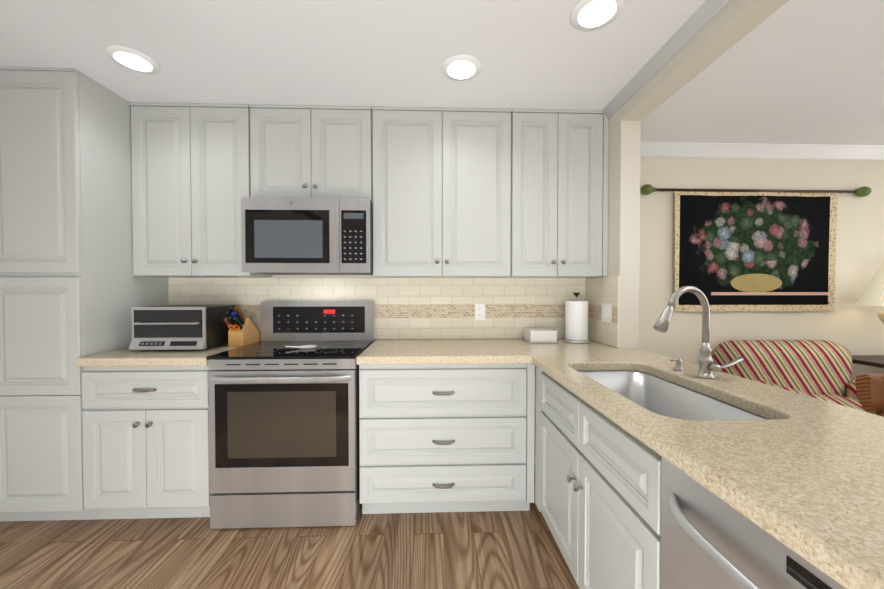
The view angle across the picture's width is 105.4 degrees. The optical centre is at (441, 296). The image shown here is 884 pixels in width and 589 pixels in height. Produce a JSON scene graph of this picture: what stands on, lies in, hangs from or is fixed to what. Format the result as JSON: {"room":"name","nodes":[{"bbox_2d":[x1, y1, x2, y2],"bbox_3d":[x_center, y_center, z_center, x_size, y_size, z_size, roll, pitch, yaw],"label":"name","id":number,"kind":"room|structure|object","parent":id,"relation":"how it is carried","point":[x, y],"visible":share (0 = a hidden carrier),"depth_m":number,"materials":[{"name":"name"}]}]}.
{"room":"kitchen","nodes":[
{"label":"kitchen","id":0,"kind":"room"},
{"bbox_2d":[0,463,578,588],"bbox_3d":[1.259,1.289,0.205,8.800,0.060,5.300,0,1,-2],"label":"floor","id":1,"kind":"structure","parent":0,"point":[485,550],"depth_m":1.61,"materials":[{"name":"brown wood"}]},
{"bbox_2d":[0,67,168,521],"bbox_3d":[-2.374,0.025,2.029,0.945,2.407,0.640,0,1,-2],"label":"pantry","id":2,"kind":"object","parent":1,"relation":"on","point":[72,288],"visible":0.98,"depth_m":1.76,"materials":[{"name":"grey paint"}]},
{"bbox_2d":[82,365,210,518],"bbox_3d":[-1.573,0.794,2.066,0.653,0.868,0.641,0,1,-2],"label":"base cabinet","id":3,"kind":"object","parent":1,"relation":"on","point":[145,441],"visible":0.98,"depth_m":1.78,"materials":[{"name":"grey paint"}]},
{"bbox_2d":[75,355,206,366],"bbox_3d":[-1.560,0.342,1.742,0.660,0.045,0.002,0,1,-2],"label":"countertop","id":4,"kind":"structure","parent":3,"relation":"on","point":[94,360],"depth_m":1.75,"materials":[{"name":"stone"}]},
{"bbox_2d":[97,344,241,364],"bbox_3d":[-1.569,0.337,2.060,0.663,0.045,0.638,0,1,-2],"label":"countertop","id":5,"kind":"structure","parent":3,"relation":"on","point":[224,347],"depth_m":1.90,"materials":[{"name":"stone"}]},
{"bbox_2d":[129,305,235,349],"bbox_3d":[-1.578,0.187,2.076,0.412,0.253,0.346,0,1,-2],"label":"toaster oven","id":6,"kind":"object","parent":5,"relation":"on","point":[186,327],"visible":0.94,"depth_m":1.94,"materials":[{"name":"silver metal"}]},
{"bbox_2d":[224,305,260,346],"bbox_3d":[-1.289,0.183,2.182,0.090,0.258,0.310,0,1,-2],"label":"knife block","id":7,"kind":"object","parent":5,"relation":"on","point":[243,331],"visible":0.98,"depth_m":2.10,"materials":[{"name":"brown wood"}]},
{"bbox_2d":[206,301,374,528],"bbox_3d":[-0.849,0.629,2.053,0.762,1.178,0.682,0,1,-2],"label":"range","id":8,"kind":"object","parent":1,"relation":"on","point":[283,436],"visible":0.98,"depth_m":1.78,"materials":[{"name":"silver metal"}]},
{"bbox_2d":[285,345,316,348],"bbox_3d":[-0.831,0.298,1.993,0.174,0.022,0.077,0,1,-22],"label":"spoon rest","id":9,"kind":"object","parent":8,"relation":"on","point":[307,347],"visible":1,"depth_m":1.98,"materials":[{"name":"white ceramic"}]},
{"bbox_2d":[359,364,534,513],"bbox_3d":[0.020,0.794,2.116,0.955,0.868,0.641,0,1,-2],"label":"base cabinet","id":10,"kind":"object","parent":1,"relation":"on","point":[446,438],"visible":1,"depth_m":1.83,"materials":[{"name":"grey paint"}]},
{"bbox_2d":[356,339,530,364],"bbox_3d":[0.004,0.336,2.106,0.933,0.045,0.647,0,1,-2],"label":"countertop","id":11,"kind":"structure","parent":10,"relation":"on","point":[396,351],"depth_m":1.90,"materials":[{"name":"stone"}]},
{"bbox_2d":[535,367,661,588],"bbox_3d":[0.836,0.806,1.354,0.620,0.868,1.000,0,1,-2],"label":"base cabinet","id":12,"kind":"object","parent":1,"relation":"on","point":[598,488],"visible":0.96,"depth_m":1.13,"materials":[{"name":"grey paint"}]},
{"bbox_2d":[543,347,626,354],"bbox_3d":[0.777,0.339,1.900,0.360,0.045,0.227,0,1,-2],"label":"countertop","id":13,"kind":"structure","parent":12,"relation":"on","point":[554,350],"depth_m":1.93,"materials":[{"name":"stone"}]},
{"bbox_2d":[515,339,883,588],"bbox_3d":[0.854,0.348,1.327,0.718,0.045,2.258,0,1,-2],"label":"countertop","id":14,"kind":"structure","parent":12,"relation":"on","point":[801,475],"depth_m":0.73,"materials":[{"name":"stone"}]},
{"bbox_2d":[522,324,558,343],"bbox_3d":[0.671,0.250,2.311,0.200,0.120,0.180,0,1,-2],"label":"butter dish","id":15,"kind":"object","parent":14,"relation":"on","point":[535,335],"visible":1,"depth_m":2.23,"materials":[{"name":"white ceramic"}]},
{"bbox_2d":[563,292,589,343],"bbox_3d":[0.917,0.142,2.297,0.172,0.336,0.172,0,1,-2],"label":"paper towel holder","id":16,"kind":"object","parent":14,"relation":"on","point":[576,320],"visible":1,"depth_m":2.24,"materials":[{"name":"white paper"}]},
{"bbox_2d":[578,371,765,419],"bbox_3d":[0.789,0.473,1.280,0.424,0.200,0.769,0,1,-2],"label":"sink","id":17,"kind":"object","parent":14,"relation":"in","point":[656,395],"visible":0.06,"depth_m":1.46,"materials":[{"name":"silver metal"}]},
{"bbox_2d":[670,358,683,370],"bbox_3d":[1.022,0.297,1.475,0.070,0.052,0.043,0,1,-2],"label":"soap dispenser","id":18,"kind":"object","parent":14,"relation":"on","point":[678,365],"visible":1,"depth_m":1.47,"materials":[{"name":"grey metal"}]},
{"bbox_2d":[653,286,743,378],"bbox_3d":[1.003,0.142,1.324,0.385,0.366,0.110,0,1,-2],"label":"faucet","id":19,"kind":"object","parent":14,"relation":"on","point":[707,366],"visible":1,"depth_m":1.33,"materials":[{"name":"grey metal"}]},
{"bbox_2d":[660,457,844,588],"bbox_3d":[0.823,0.820,0.552,0.656,0.865,0.596,0,1,-2],"label":"dishwasher","id":20,"kind":"object","parent":1,"relation":"on","point":[710,540],"visible":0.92,"depth_m":0.66,"materials":[{"name":"silver metal"}]},
{"bbox_2d":[851,355,883,367],"bbox_3d":[3.420,0.851,2.418,0.600,0.744,0.600,0,1,-2],"label":"side table","id":21,"kind":"object","parent":1,"relation":"on","point":[873,360],"visible":0.08,"depth_m":2.54,"materials":[{"name":"brown wood"}]},
{"bbox_2d":[855,261,883,323],"bbox_3d":[3.359,0.093,2.424,0.490,0.770,0.490,0,1,-2],"label":"table lamp","id":22,"kind":"object","parent":21,"relation":"on","point":[872,294],"visible":1,"depth_m":2.47,"materials":[{"name":"beige fabric"}]},
{"bbox_2d":[855,373,883,416],"bbox_3d":[1.843,0.781,1.146,0.528,0.925,0.555,0,1,-2],"label":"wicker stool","id":23,"kind":"object","parent":1,"relation":"on","point":[870,391],"visible":0.46,"depth_m":1.36,"materials":[{"name":"brown wicker"}]},
{"bbox_3d":[2.584,1.196,2.287,0.860,0.058,0.777,0,1,-2],"label":"striped armchair leg","id":24,"kind":"object","parent":1,"relation":"on","visible":0},
{"bbox_2d":[816,395,873,413],"bbox_3d":[2.584,0.936,2.272,0.900,0.460,0.840,0,1,-2],"label":"striped armchair","id":25,"kind":"object","parent":24,"relation":"on","point":[847,402],"visible":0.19,"depth_m":2.26,"materials":[{"name":"fabric"}]},
{"bbox_2d":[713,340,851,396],"bbox_3d":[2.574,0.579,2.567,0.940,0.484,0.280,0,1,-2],"label":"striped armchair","id":26,"kind":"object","parent":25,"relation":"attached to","point":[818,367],"visible":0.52,"depth_m":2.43,"materials":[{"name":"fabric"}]},
{"bbox_2d":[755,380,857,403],"bbox_3d":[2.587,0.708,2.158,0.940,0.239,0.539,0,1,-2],"label":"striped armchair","id":27,"kind":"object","parent":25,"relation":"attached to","point":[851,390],"visible":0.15,"depth_m":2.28,"materials":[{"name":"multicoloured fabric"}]},
{"bbox_2d":[272,275,564,462],"bbox_3d":[-1.079,0.018,2.452,4.270,2.410,0.120,0,1,-2],"label":"wall","id":28,"kind":"structure","parent":0,"point":[322,276],"depth_m":2.40,"materials":[{"name":"beige paint"}]},
{"bbox_2d":[129,102,271,277],"bbox_3d":[-1.550,-0.655,2.202,0.710,1.052,0.325,0,1,-2],"label":"upper cabinet","id":29,"kind":"object","parent":28,"relation":"attached to","point":[191,175],"visible":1,"depth_m":2.07,"materials":[{"name":"grey paint"}]},
{"bbox_2d":[249,104,372,203],"bbox_3d":[-0.818,-0.886,2.222,0.746,0.590,0.325,0,1,-2],"label":"upper cabinet","id":30,"kind":"object","parent":28,"relation":"attached to","point":[308,151],"visible":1,"depth_m":2.09,"materials":[{"name":"grey paint"}]},
{"bbox_2d":[241,197,372,274],"bbox_3d":[-0.812,-0.366,2.186,0.747,0.443,0.400,0,1,-2],"label":"over-the-range microwave","id":31,"kind":"object","parent":30,"relation":"attached to","point":[302,236],"visible":1,"depth_m":1.99,"materials":[{"name":"silver metal"}]},
{"bbox_2d":[168,278,585,338],"bbox_3d":[-0.433,0.088,2.408,2.958,0.438,0.011,0,1,-2],"label":"tile backsplash","id":32,"kind":"structure","parent":28,"relation":"attached to","point":[424,308],"depth_m":2.41,"materials":[{"name":"tile"}]},
{"bbox_2d":[475,304,484,319],"bbox_3d":[0.274,0.112,2.421,0.075,0.118,0.008,0,1,-2],"label":"electrical outlet plate","id":33,"kind":"object","parent":32,"relation":"attached to","point":[479,311],"visible":1,"depth_m":2.42,"materials":[{"name":"white plastic"}]},
{"bbox_2d":[372,107,511,277],"bbox_3d":[-0.003,-0.656,2.251,0.877,1.052,0.325,0,1,-2],"label":"upper cabinet","id":34,"kind":"object","parent":28,"relation":"attached to","point":[441,192],"visible":1,"depth_m":2.12,"materials":[{"name":"grey paint"}]},
{"bbox_2d":[504,109,608,277],"bbox_3d":[0.749,-0.656,2.275,0.620,1.052,0.325,0,1,-2],"label":"upper cabinet","id":35,"kind":"object","parent":28,"relation":"attached to","point":[559,189],"visible":1,"depth_m":2.15,"materials":[{"name":"grey paint"}]},
{"bbox_2d":[0,0,883,144],"bbox_3d":[1.259,-1.181,0.166,8.800,0.060,5.300,0,1,-2],"label":"ceiling","id":36,"kind":"structure","parent":0,"point":[800,72],"depth_m":1.65,"materials":[{"name":"white paint"}]},
{"bbox_2d":[104,45,159,73],"bbox_3d":[-1.533,-1.168,1.675,0.206,0.011,0.206,0,1,-2],"label":"recessed light","id":37,"kind":"object","parent":36,"relation":"in","point":[132,59],"visible":1,"depth_m":1.66,"materials":[{"name":"white plastic"}]},
{"bbox_2d":[441,54,480,80],"bbox_3d":[0.100,-1.169,1.736,0.206,0.011,0.206,0,1,-2],"label":"recessed light","id":38,"kind":"object","parent":36,"relation":"in","point":[462,67],"visible":1,"depth_m":1.72,"materials":[{"name":"white plastic"}]},
{"bbox_2d":[570,0,624,30],"bbox_3d":[0.635,-1.164,1.381,0.206,0.011,0.206,0,1,-2],"label":"recessed light","id":39,"kind":"object","parent":36,"relation":"in","point":[588,15],"visible":1,"depth_m":1.39,"materials":[{"name":"white plastic"}]},
{"bbox_2d":[589,107,640,348],"bbox_3d":[1.120,0.020,2.357,0.120,2.410,0.650,0,1,-2],"label":"wall","id":40,"kind":"structure","parent":0,"point":[624,201],"depth_m":2.03,"materials":[{"name":"beige paint"}]},
{"bbox_2d":[586,275,619,347],"bbox_3d":[1.058,0.091,2.240,0.011,0.438,0.418,0,1,-2],"label":"tile backsplash","id":41,"kind":"structure","parent":40,"relation":"attached to","point":[600,291],"depth_m":2.20,"materials":[{"name":"tile"}]},
{"bbox_2d":[601,304,611,322],"bbox_3d":[1.050,0.108,2.156,0.009,0.118,0.115,0,1,-2],"label":"switch plate","id":42,"kind":"object","parent":41,"relation":"attached to","point":[607,313],"visible":1,"depth_m":2.14,"materials":[{"name":"white plastic"}]},
{"bbox_2d":[602,0,730,117],"bbox_3d":[1.114,-1.121,-0.160,0.048,0.048,4.655,0,1,-2],"label":"crown molding","id":43,"kind":"structure","parent":40,"relation":"attached to","point":[699,19],"depth_m":1.57,"materials":[{"name":"white wood"}]},
{"bbox_2d":[621,0,788,120],"bbox_3d":[1.202,-1.080,-0.234,0.120,0.130,4.500,0,1,-2],"label":"header beam","id":44,"kind":"structure","parent":0,"point":[728,26],"depth_m":1.46,"materials":[{"name":"beige paint"}]},
{"bbox_2d":[639,157,883,380],"bbox_3d":[3.372,0.013,2.813,4.410,2.410,0.120,0,1,-2],"label":"wall","id":45,"kind":"structure","parent":0,"point":[850,326],"depth_m":2.72,"materials":[{"name":"beige paint"}]},
{"bbox_2d":[640,184,870,310],"bbox_3d":[2.495,-0.380,2.684,1.870,1.000,0.082,0,1,-2],"label":"tapestry","id":46,"kind":"object","parent":45,"relation":"attached to","point":[755,250],"visible":1,"depth_m":2.69,"materials":[{"name":"black fabric"}]},
{"bbox_2d":[641,142,883,159],"bbox_3d":[3.376,-1.147,2.692,4.409,0.085,0.085,0,1,-2],"label":"crown molding","id":47,"kind":"structure","parent":45,"relation":"attached to","point":[755,151],"depth_m":2.66,"materials":[{"name":"white wood"}]}
]}

